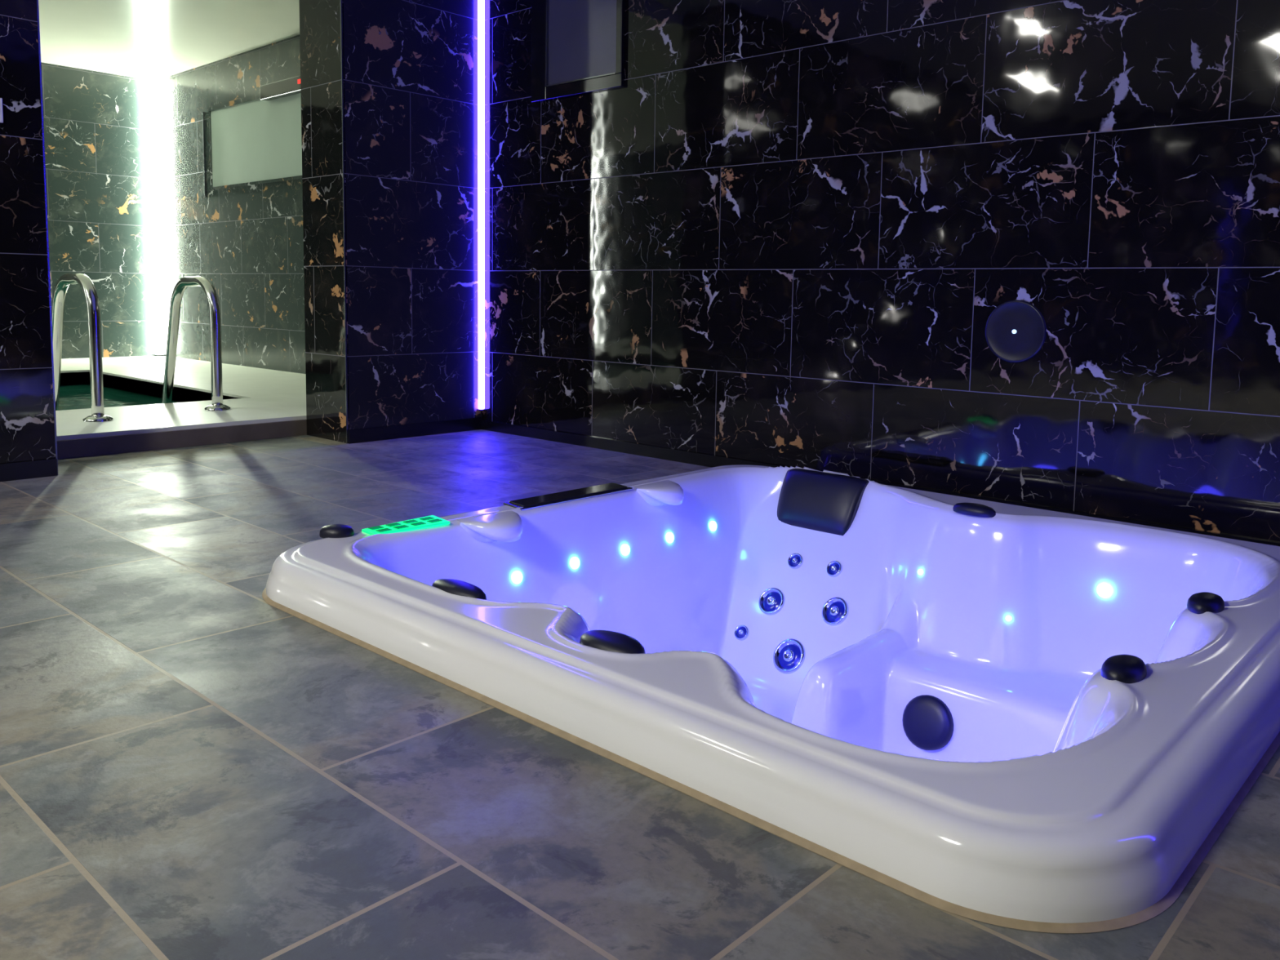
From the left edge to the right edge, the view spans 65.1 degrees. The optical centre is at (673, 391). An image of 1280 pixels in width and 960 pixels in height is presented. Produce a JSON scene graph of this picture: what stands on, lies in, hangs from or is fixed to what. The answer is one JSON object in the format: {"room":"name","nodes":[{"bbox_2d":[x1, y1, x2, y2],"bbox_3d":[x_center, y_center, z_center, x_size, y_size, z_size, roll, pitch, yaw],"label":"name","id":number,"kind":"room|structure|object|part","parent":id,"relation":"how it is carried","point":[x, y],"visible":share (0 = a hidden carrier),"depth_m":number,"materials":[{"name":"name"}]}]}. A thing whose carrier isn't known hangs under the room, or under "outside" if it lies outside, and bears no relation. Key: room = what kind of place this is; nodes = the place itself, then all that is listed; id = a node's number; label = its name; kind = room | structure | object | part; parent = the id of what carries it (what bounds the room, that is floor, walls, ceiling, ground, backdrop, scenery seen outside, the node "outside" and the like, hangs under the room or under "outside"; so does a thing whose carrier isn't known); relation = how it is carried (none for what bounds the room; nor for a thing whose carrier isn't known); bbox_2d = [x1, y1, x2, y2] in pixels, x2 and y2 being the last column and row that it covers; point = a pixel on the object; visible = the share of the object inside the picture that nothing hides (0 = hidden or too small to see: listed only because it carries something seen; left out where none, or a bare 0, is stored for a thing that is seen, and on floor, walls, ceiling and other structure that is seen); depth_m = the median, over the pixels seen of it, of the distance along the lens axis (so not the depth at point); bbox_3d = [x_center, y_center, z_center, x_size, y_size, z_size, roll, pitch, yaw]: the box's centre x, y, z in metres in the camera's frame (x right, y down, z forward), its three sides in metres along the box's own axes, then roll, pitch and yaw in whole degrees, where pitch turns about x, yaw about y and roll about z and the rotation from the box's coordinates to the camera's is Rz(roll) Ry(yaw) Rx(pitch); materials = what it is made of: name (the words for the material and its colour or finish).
{"room":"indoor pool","nodes":[
{"label":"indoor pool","id":0,"kind":"room"},
{"bbox_2d":[0,0,55,463],"bbox_3d":[-4.907,-0.947,1.962,0.435,2.977,6.339,6,7,41],"label":"wall","id":1,"kind":"structure","parent":0,"point":[27,428],"depth_m":4.16,"materials":[{"name":"black tile"}]},
{"bbox_2d":[0,97,3,123],"bbox_3d":[-2.754,-1.137,4.027,0.015,0.098,0.098,6,7,41],"label":"wall switch","id":2,"kind":"object","parent":1,"relation":"attached to","point":[1,99],"visible":1,"depth_m":4.06,"materials":[{"name":"white plastic"}]},
{"bbox_2d":[36,0,57,473],"bbox_3d":[-2.632,-1.120,4.178,0.007,2.977,0.007,6,7,41],"label":"trim","id":3,"kind":"structure","parent":1,"relation":"attached to","point":[37,7],"depth_m":4.22,"materials":[{"name":"metal"}]},
{"bbox_2d":[0,417,481,481],"bbox_3d":[-4.013,0.447,2.790,0.016,0.074,8.594,6,7,41],"label":"baseboard","id":4,"kind":"structure","parent":1,"relation":"attached to","point":[20,470],"depth_m":5.45,"materials":[{"name":"black tile"}]},
{"bbox_2d":[40,62,162,358],"bbox_3d":[-7.692,-1.537,7.571,0.164,2.977,7.191,6,7,41],"label":"wall","id":5,"kind":"structure","parent":0,"point":[95,122],"depth_m":9.77,"materials":[{"name":"black stone"}]},
{"bbox_2d":[38,0,299,80],"bbox_3d":[-5.540,-2.787,5.545,5.535,0.189,7.191,6,7,41],"label":"ceiling","id":6,"kind":"structure","parent":0,"point":[155,40],"depth_m":8.10,"materials":[{"name":"white paint"}]},
{"bbox_2d":[55,355,306,440],"bbox_3d":[-5.602,0.150,5.836,5.510,0.189,7.191,6,7,41],"label":"pool deck","id":7,"kind":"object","parent":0,"point":[264,395],"visible":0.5,"depth_m":6.28,"materials":[{"name":"white stone"}]},
{"bbox_2d":[51,272,230,422],"bbox_3d":[-3.135,0.136,5.827,0.992,1.620,0.812,6,7,41],"label":"pool ladder","id":8,"kind":"object","parent":7,"relation":"on","point":[61,286],"visible":0.67,"depth_m":5.71,"materials":[{"name":"metal"}]},
{"bbox_3d":[-3.338,0.158,5.558,0.853,1.620,0.059,6,7,41],"label":"rail","id":9,"kind":"part","parent":8,"relation":"part of","materials":[{"name":"metal"}]},
{"bbox_3d":[-2.963,0.110,6.123,0.853,1.620,0.059,6,7,41],"label":"rail","id":10,"kind":"part","parent":8,"relation":"part of","materials":[{"name":"metal"}]},
{"bbox_2d":[58,371,238,410],"bbox_3d":[-5.446,0.685,5.745,2.993,1.197,4.904,6,7,41],"label":"swimming pool","id":11,"kind":"object","parent":7,"relation":"in","point":[76,396],"visible":0.06,"depth_m":7.57,"materials":[{"name":"liquid"}]},
{"bbox_2d":[57,419,306,459],"bbox_3d":[-2.531,0.242,5.129,0.020,0.086,1.394,6,7,41],"label":"step","id":12,"kind":"structure","parent":7,"relation":"attached to","point":[98,446],"depth_m":5.11,"materials":[{"name":"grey stone"}]},
{"bbox_2d":[155,34,306,373],"bbox_3d":[-3.118,-1.538,8.422,5.535,2.977,0.164,6,7,41],"label":"wall","id":13,"kind":"structure","parent":0,"point":[247,242],"depth_m":9.15,"materials":[{"name":"black stone"}]},
{"bbox_2d":[146,79,165,355],"bbox_3d":[-5.233,-1.739,10.123,0.102,2.747,0.102,6,7,41],"label":"strip light","id":14,"kind":"object","parent":13,"relation":"attached to","point":[151,85],"visible":0.98,"depth_m":10.09,"materials":[{"name":"white plastic"}]},
{"bbox_2d":[201,111,206,197],"bbox_3d":[-4.401,-2.219,9.394,0.016,0.787,0.016,6,7,41],"label":"bead","id":15,"kind":"object","parent":13,"relation":"attached to","point":[202,113],"visible":1,"depth_m":9.39,"materials":[{"name":"metal"}]},
{"bbox_2d":[206,93,302,190],"bbox_3d":[-3.405,-2.155,8.491,2.378,0.754,0.041,6,7,41],"label":"frame","id":16,"kind":"object","parent":13,"relation":"attached to","point":[255,97],"visible":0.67,"depth_m":8.90,"materials":[{"name":"black metal"}]},
{"bbox_2d":[210,93,302,186],"bbox_3d":[-3.387,-2.146,8.482,2.337,0.689,0.016,6,7,41],"label":"pane","id":17,"kind":"object","parent":13,"relation":"attached to","point":[259,140],"visible":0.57,"depth_m":8.66,"materials":[{"name":"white glass"}]},
{"bbox_2d":[259,75,300,101],"bbox_3d":[-2.998,-2.468,8.046,1.230,0.115,0.074,6,7,41],"label":"air conditioner","id":18,"kind":"object","parent":13,"relation":"attached to","point":[289,86],"visible":0.56,"depth_m":8.20,"materials":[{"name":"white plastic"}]},
{"bbox_2d":[298,0,349,443],"bbox_3d":[-1.872,-1.220,5.352,0.433,2.977,0.010,6,7,41],"label":"wall pier","id":19,"kind":"object","parent":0,"point":[320,47],"visible":1,"depth_m":5.37,"materials":[{"name":"black tile"}]},
{"bbox_2d":[343,0,481,429],"bbox_3d":[-1.577,-1.247,5.682,0.435,2.977,0.877,6,7,41],"label":"wall","id":20,"kind":"structure","parent":0,"point":[411,66],"depth_m":5.53,"materials":[{"name":"black stone"}]},
{"bbox_2d":[340,0,347,444],"bbox_3d":[-1.715,-1.203,5.203,0.007,2.977,0.008,6,7,41],"label":"trim","id":21,"kind":"structure","parent":20,"relation":"attached to","point":[341,11],"depth_m":5.23,"materials":[{"name":"metal"}]},
{"bbox_2d":[0,429,1279,959],"bbox_3d":[-1.868,0.745,0.905,6.658,0.082,8.610,6,7,41],"label":"floor","id":22,"kind":"structure","parent":0,"point":[193,766],"depth_m":1.62,"materials":[{"name":"tile"}]},
{"bbox_2d":[262,464,1279,933],"bbox_3d":[0.402,0.849,2.851,2.357,0.862,2.266,6,7,41],"label":"hot tub","id":23,"kind":"object","parent":22,"relation":"in","point":[1002,714],"visible":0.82,"depth_m":2.68,"materials":[{"name":"white plastic"}]},
{"bbox_3d":[-0.805,0.405,3.019,0.114,0.008,0.270,6,7,41],"label":"control panel","id":24,"kind":"part","parent":23,"relation":"part of","materials":[{"name":"green plastic"}]},
{"bbox_3d":[-0.360,0.364,3.516,0.098,0.012,0.507,6,7,41],"label":"filter lid","id":25,"kind":"part","parent":23,"relation":"part of","materials":[{"name":"plastic"}]},
{"bbox_2d":[737,627,746,638],"bbox_3d":[0.262,0.922,3.823,0.041,0.034,0.023,6,7,41],"label":"jet","id":26,"kind":"object","parent":23,"relation":"on","point":[741,632],"depth_m":3.82,"materials":[{"name":"blue plastic"}]},
{"bbox_2d":[763,591,780,610],"bbox_3d":[0.376,0.803,3.827,0.076,0.063,0.042,6,7,41],"label":"jet","id":27,"kind":"object","parent":23,"relation":"on","point":[771,600],"depth_m":3.82,"materials":[{"name":"blue plastic"}]},
{"bbox_2d":[778,644,799,668],"bbox_3d":[0.424,0.970,3.665,0.092,0.076,0.052,6,7,41],"label":"jet","id":28,"kind":"object","parent":23,"relation":"on","point":[788,654],"depth_m":3.66,"materials":[{"name":"blue plastic"}]},
{"bbox_2d":[791,555,800,566],"bbox_3d":[0.472,0.655,3.862,0.044,0.036,0.024,6,7,41],"label":"jet","id":29,"kind":"object","parent":23,"relation":"on","point":[795,560],"depth_m":3.85,"materials":[{"name":"blue plastic"}]},
{"bbox_2d":[777,468,869,535],"bbox_3d":[0.594,0.432,3.961,0.374,0.219,0.194,6,7,41],"label":"pillow","id":30,"kind":"object","parent":23,"relation":"on","point":[811,502],"depth_m":3.90,"materials":[{"name":"black rubber"}]},
{"bbox_2d":[829,564,839,574],"bbox_3d":[0.603,0.665,3.745,0.044,0.036,0.024,6,7,41],"label":"jet","id":31,"kind":"object","parent":23,"relation":"on","point":[833,568],"depth_m":3.74,"materials":[{"name":"blue plastic"}]},
{"bbox_2d":[826,601,844,621],"bbox_3d":[0.590,0.802,3.647,0.075,0.063,0.042,6,7,41],"label":"jet","id":32,"kind":"object","parent":23,"relation":"on","point":[835,611],"depth_m":3.64,"materials":[{"name":"blue plastic"}]},
{"bbox_2d":[481,0,1279,542],"bbox_3d":[1.215,-1.039,4.038,6.806,2.977,0.369,6,7,41],"label":"wall","id":33,"kind":"structure","parent":0,"point":[793,232],"depth_m":4.04,"materials":[{"name":"black tile"}]},
{"bbox_2d":[476,0,485,410],"bbox_3d":[-1.120,-1.311,5.834,0.039,2.862,0.039,6,7,41],"label":"strip light","id":34,"kind":"object","parent":33,"relation":"attached to","point":[481,3],"visible":1,"depth_m":5.84,"materials":[{"name":"blue"}]},
{"bbox_2d":[531,0,625,102],"bbox_3d":[-0.508,-1.984,5.239,0.697,0.845,0.025,6,7,41],"label":"frame","id":35,"kind":"object","parent":33,"relation":"attached to","point":[540,92],"visible":1,"depth_m":5.37,"materials":[{"name":"black plastic"}]},
{"bbox_2d":[545,0,616,87],"bbox_3d":[-0.484,-1.972,5.206,0.533,0.697,0.012,6,7,41],"label":"bead","id":36,"kind":"object","parent":33,"relation":"attached to","point":[546,1],"visible":1,"depth_m":5.38,"materials":[{"name":"metal"}]},
{"bbox_2d":[547,0,616,84],"bbox_3d":[-0.475,-1.973,5.216,0.533,0.697,0.008,6,7,41],"label":"pane","id":37,"kind":"object","parent":33,"relation":"attached to","point":[582,35],"visible":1,"depth_m":5.23,"materials":[{"name":"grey glass"}]},
{"bbox_2d":[481,419,1279,546],"bbox_3d":[1.162,0.436,3.945,6.207,0.057,0.016,6,7,41],"label":"baseboard","id":38,"kind":"structure","parent":33,"relation":"attached to","point":[668,454],"depth_m":4.95,"materials":[{"name":"black tile"}]},
{"bbox_2d":[985,299,1046,363],"bbox_3d":[1.288,-0.226,3.781,0.238,0.238,0.014,6,7,41],"label":"wall button","id":39,"kind":"object","parent":33,"relation":"attached to","point":[1015,331],"visible":1,"depth_m":3.78,"materials":[{"name":"black plastic"}]}
]}

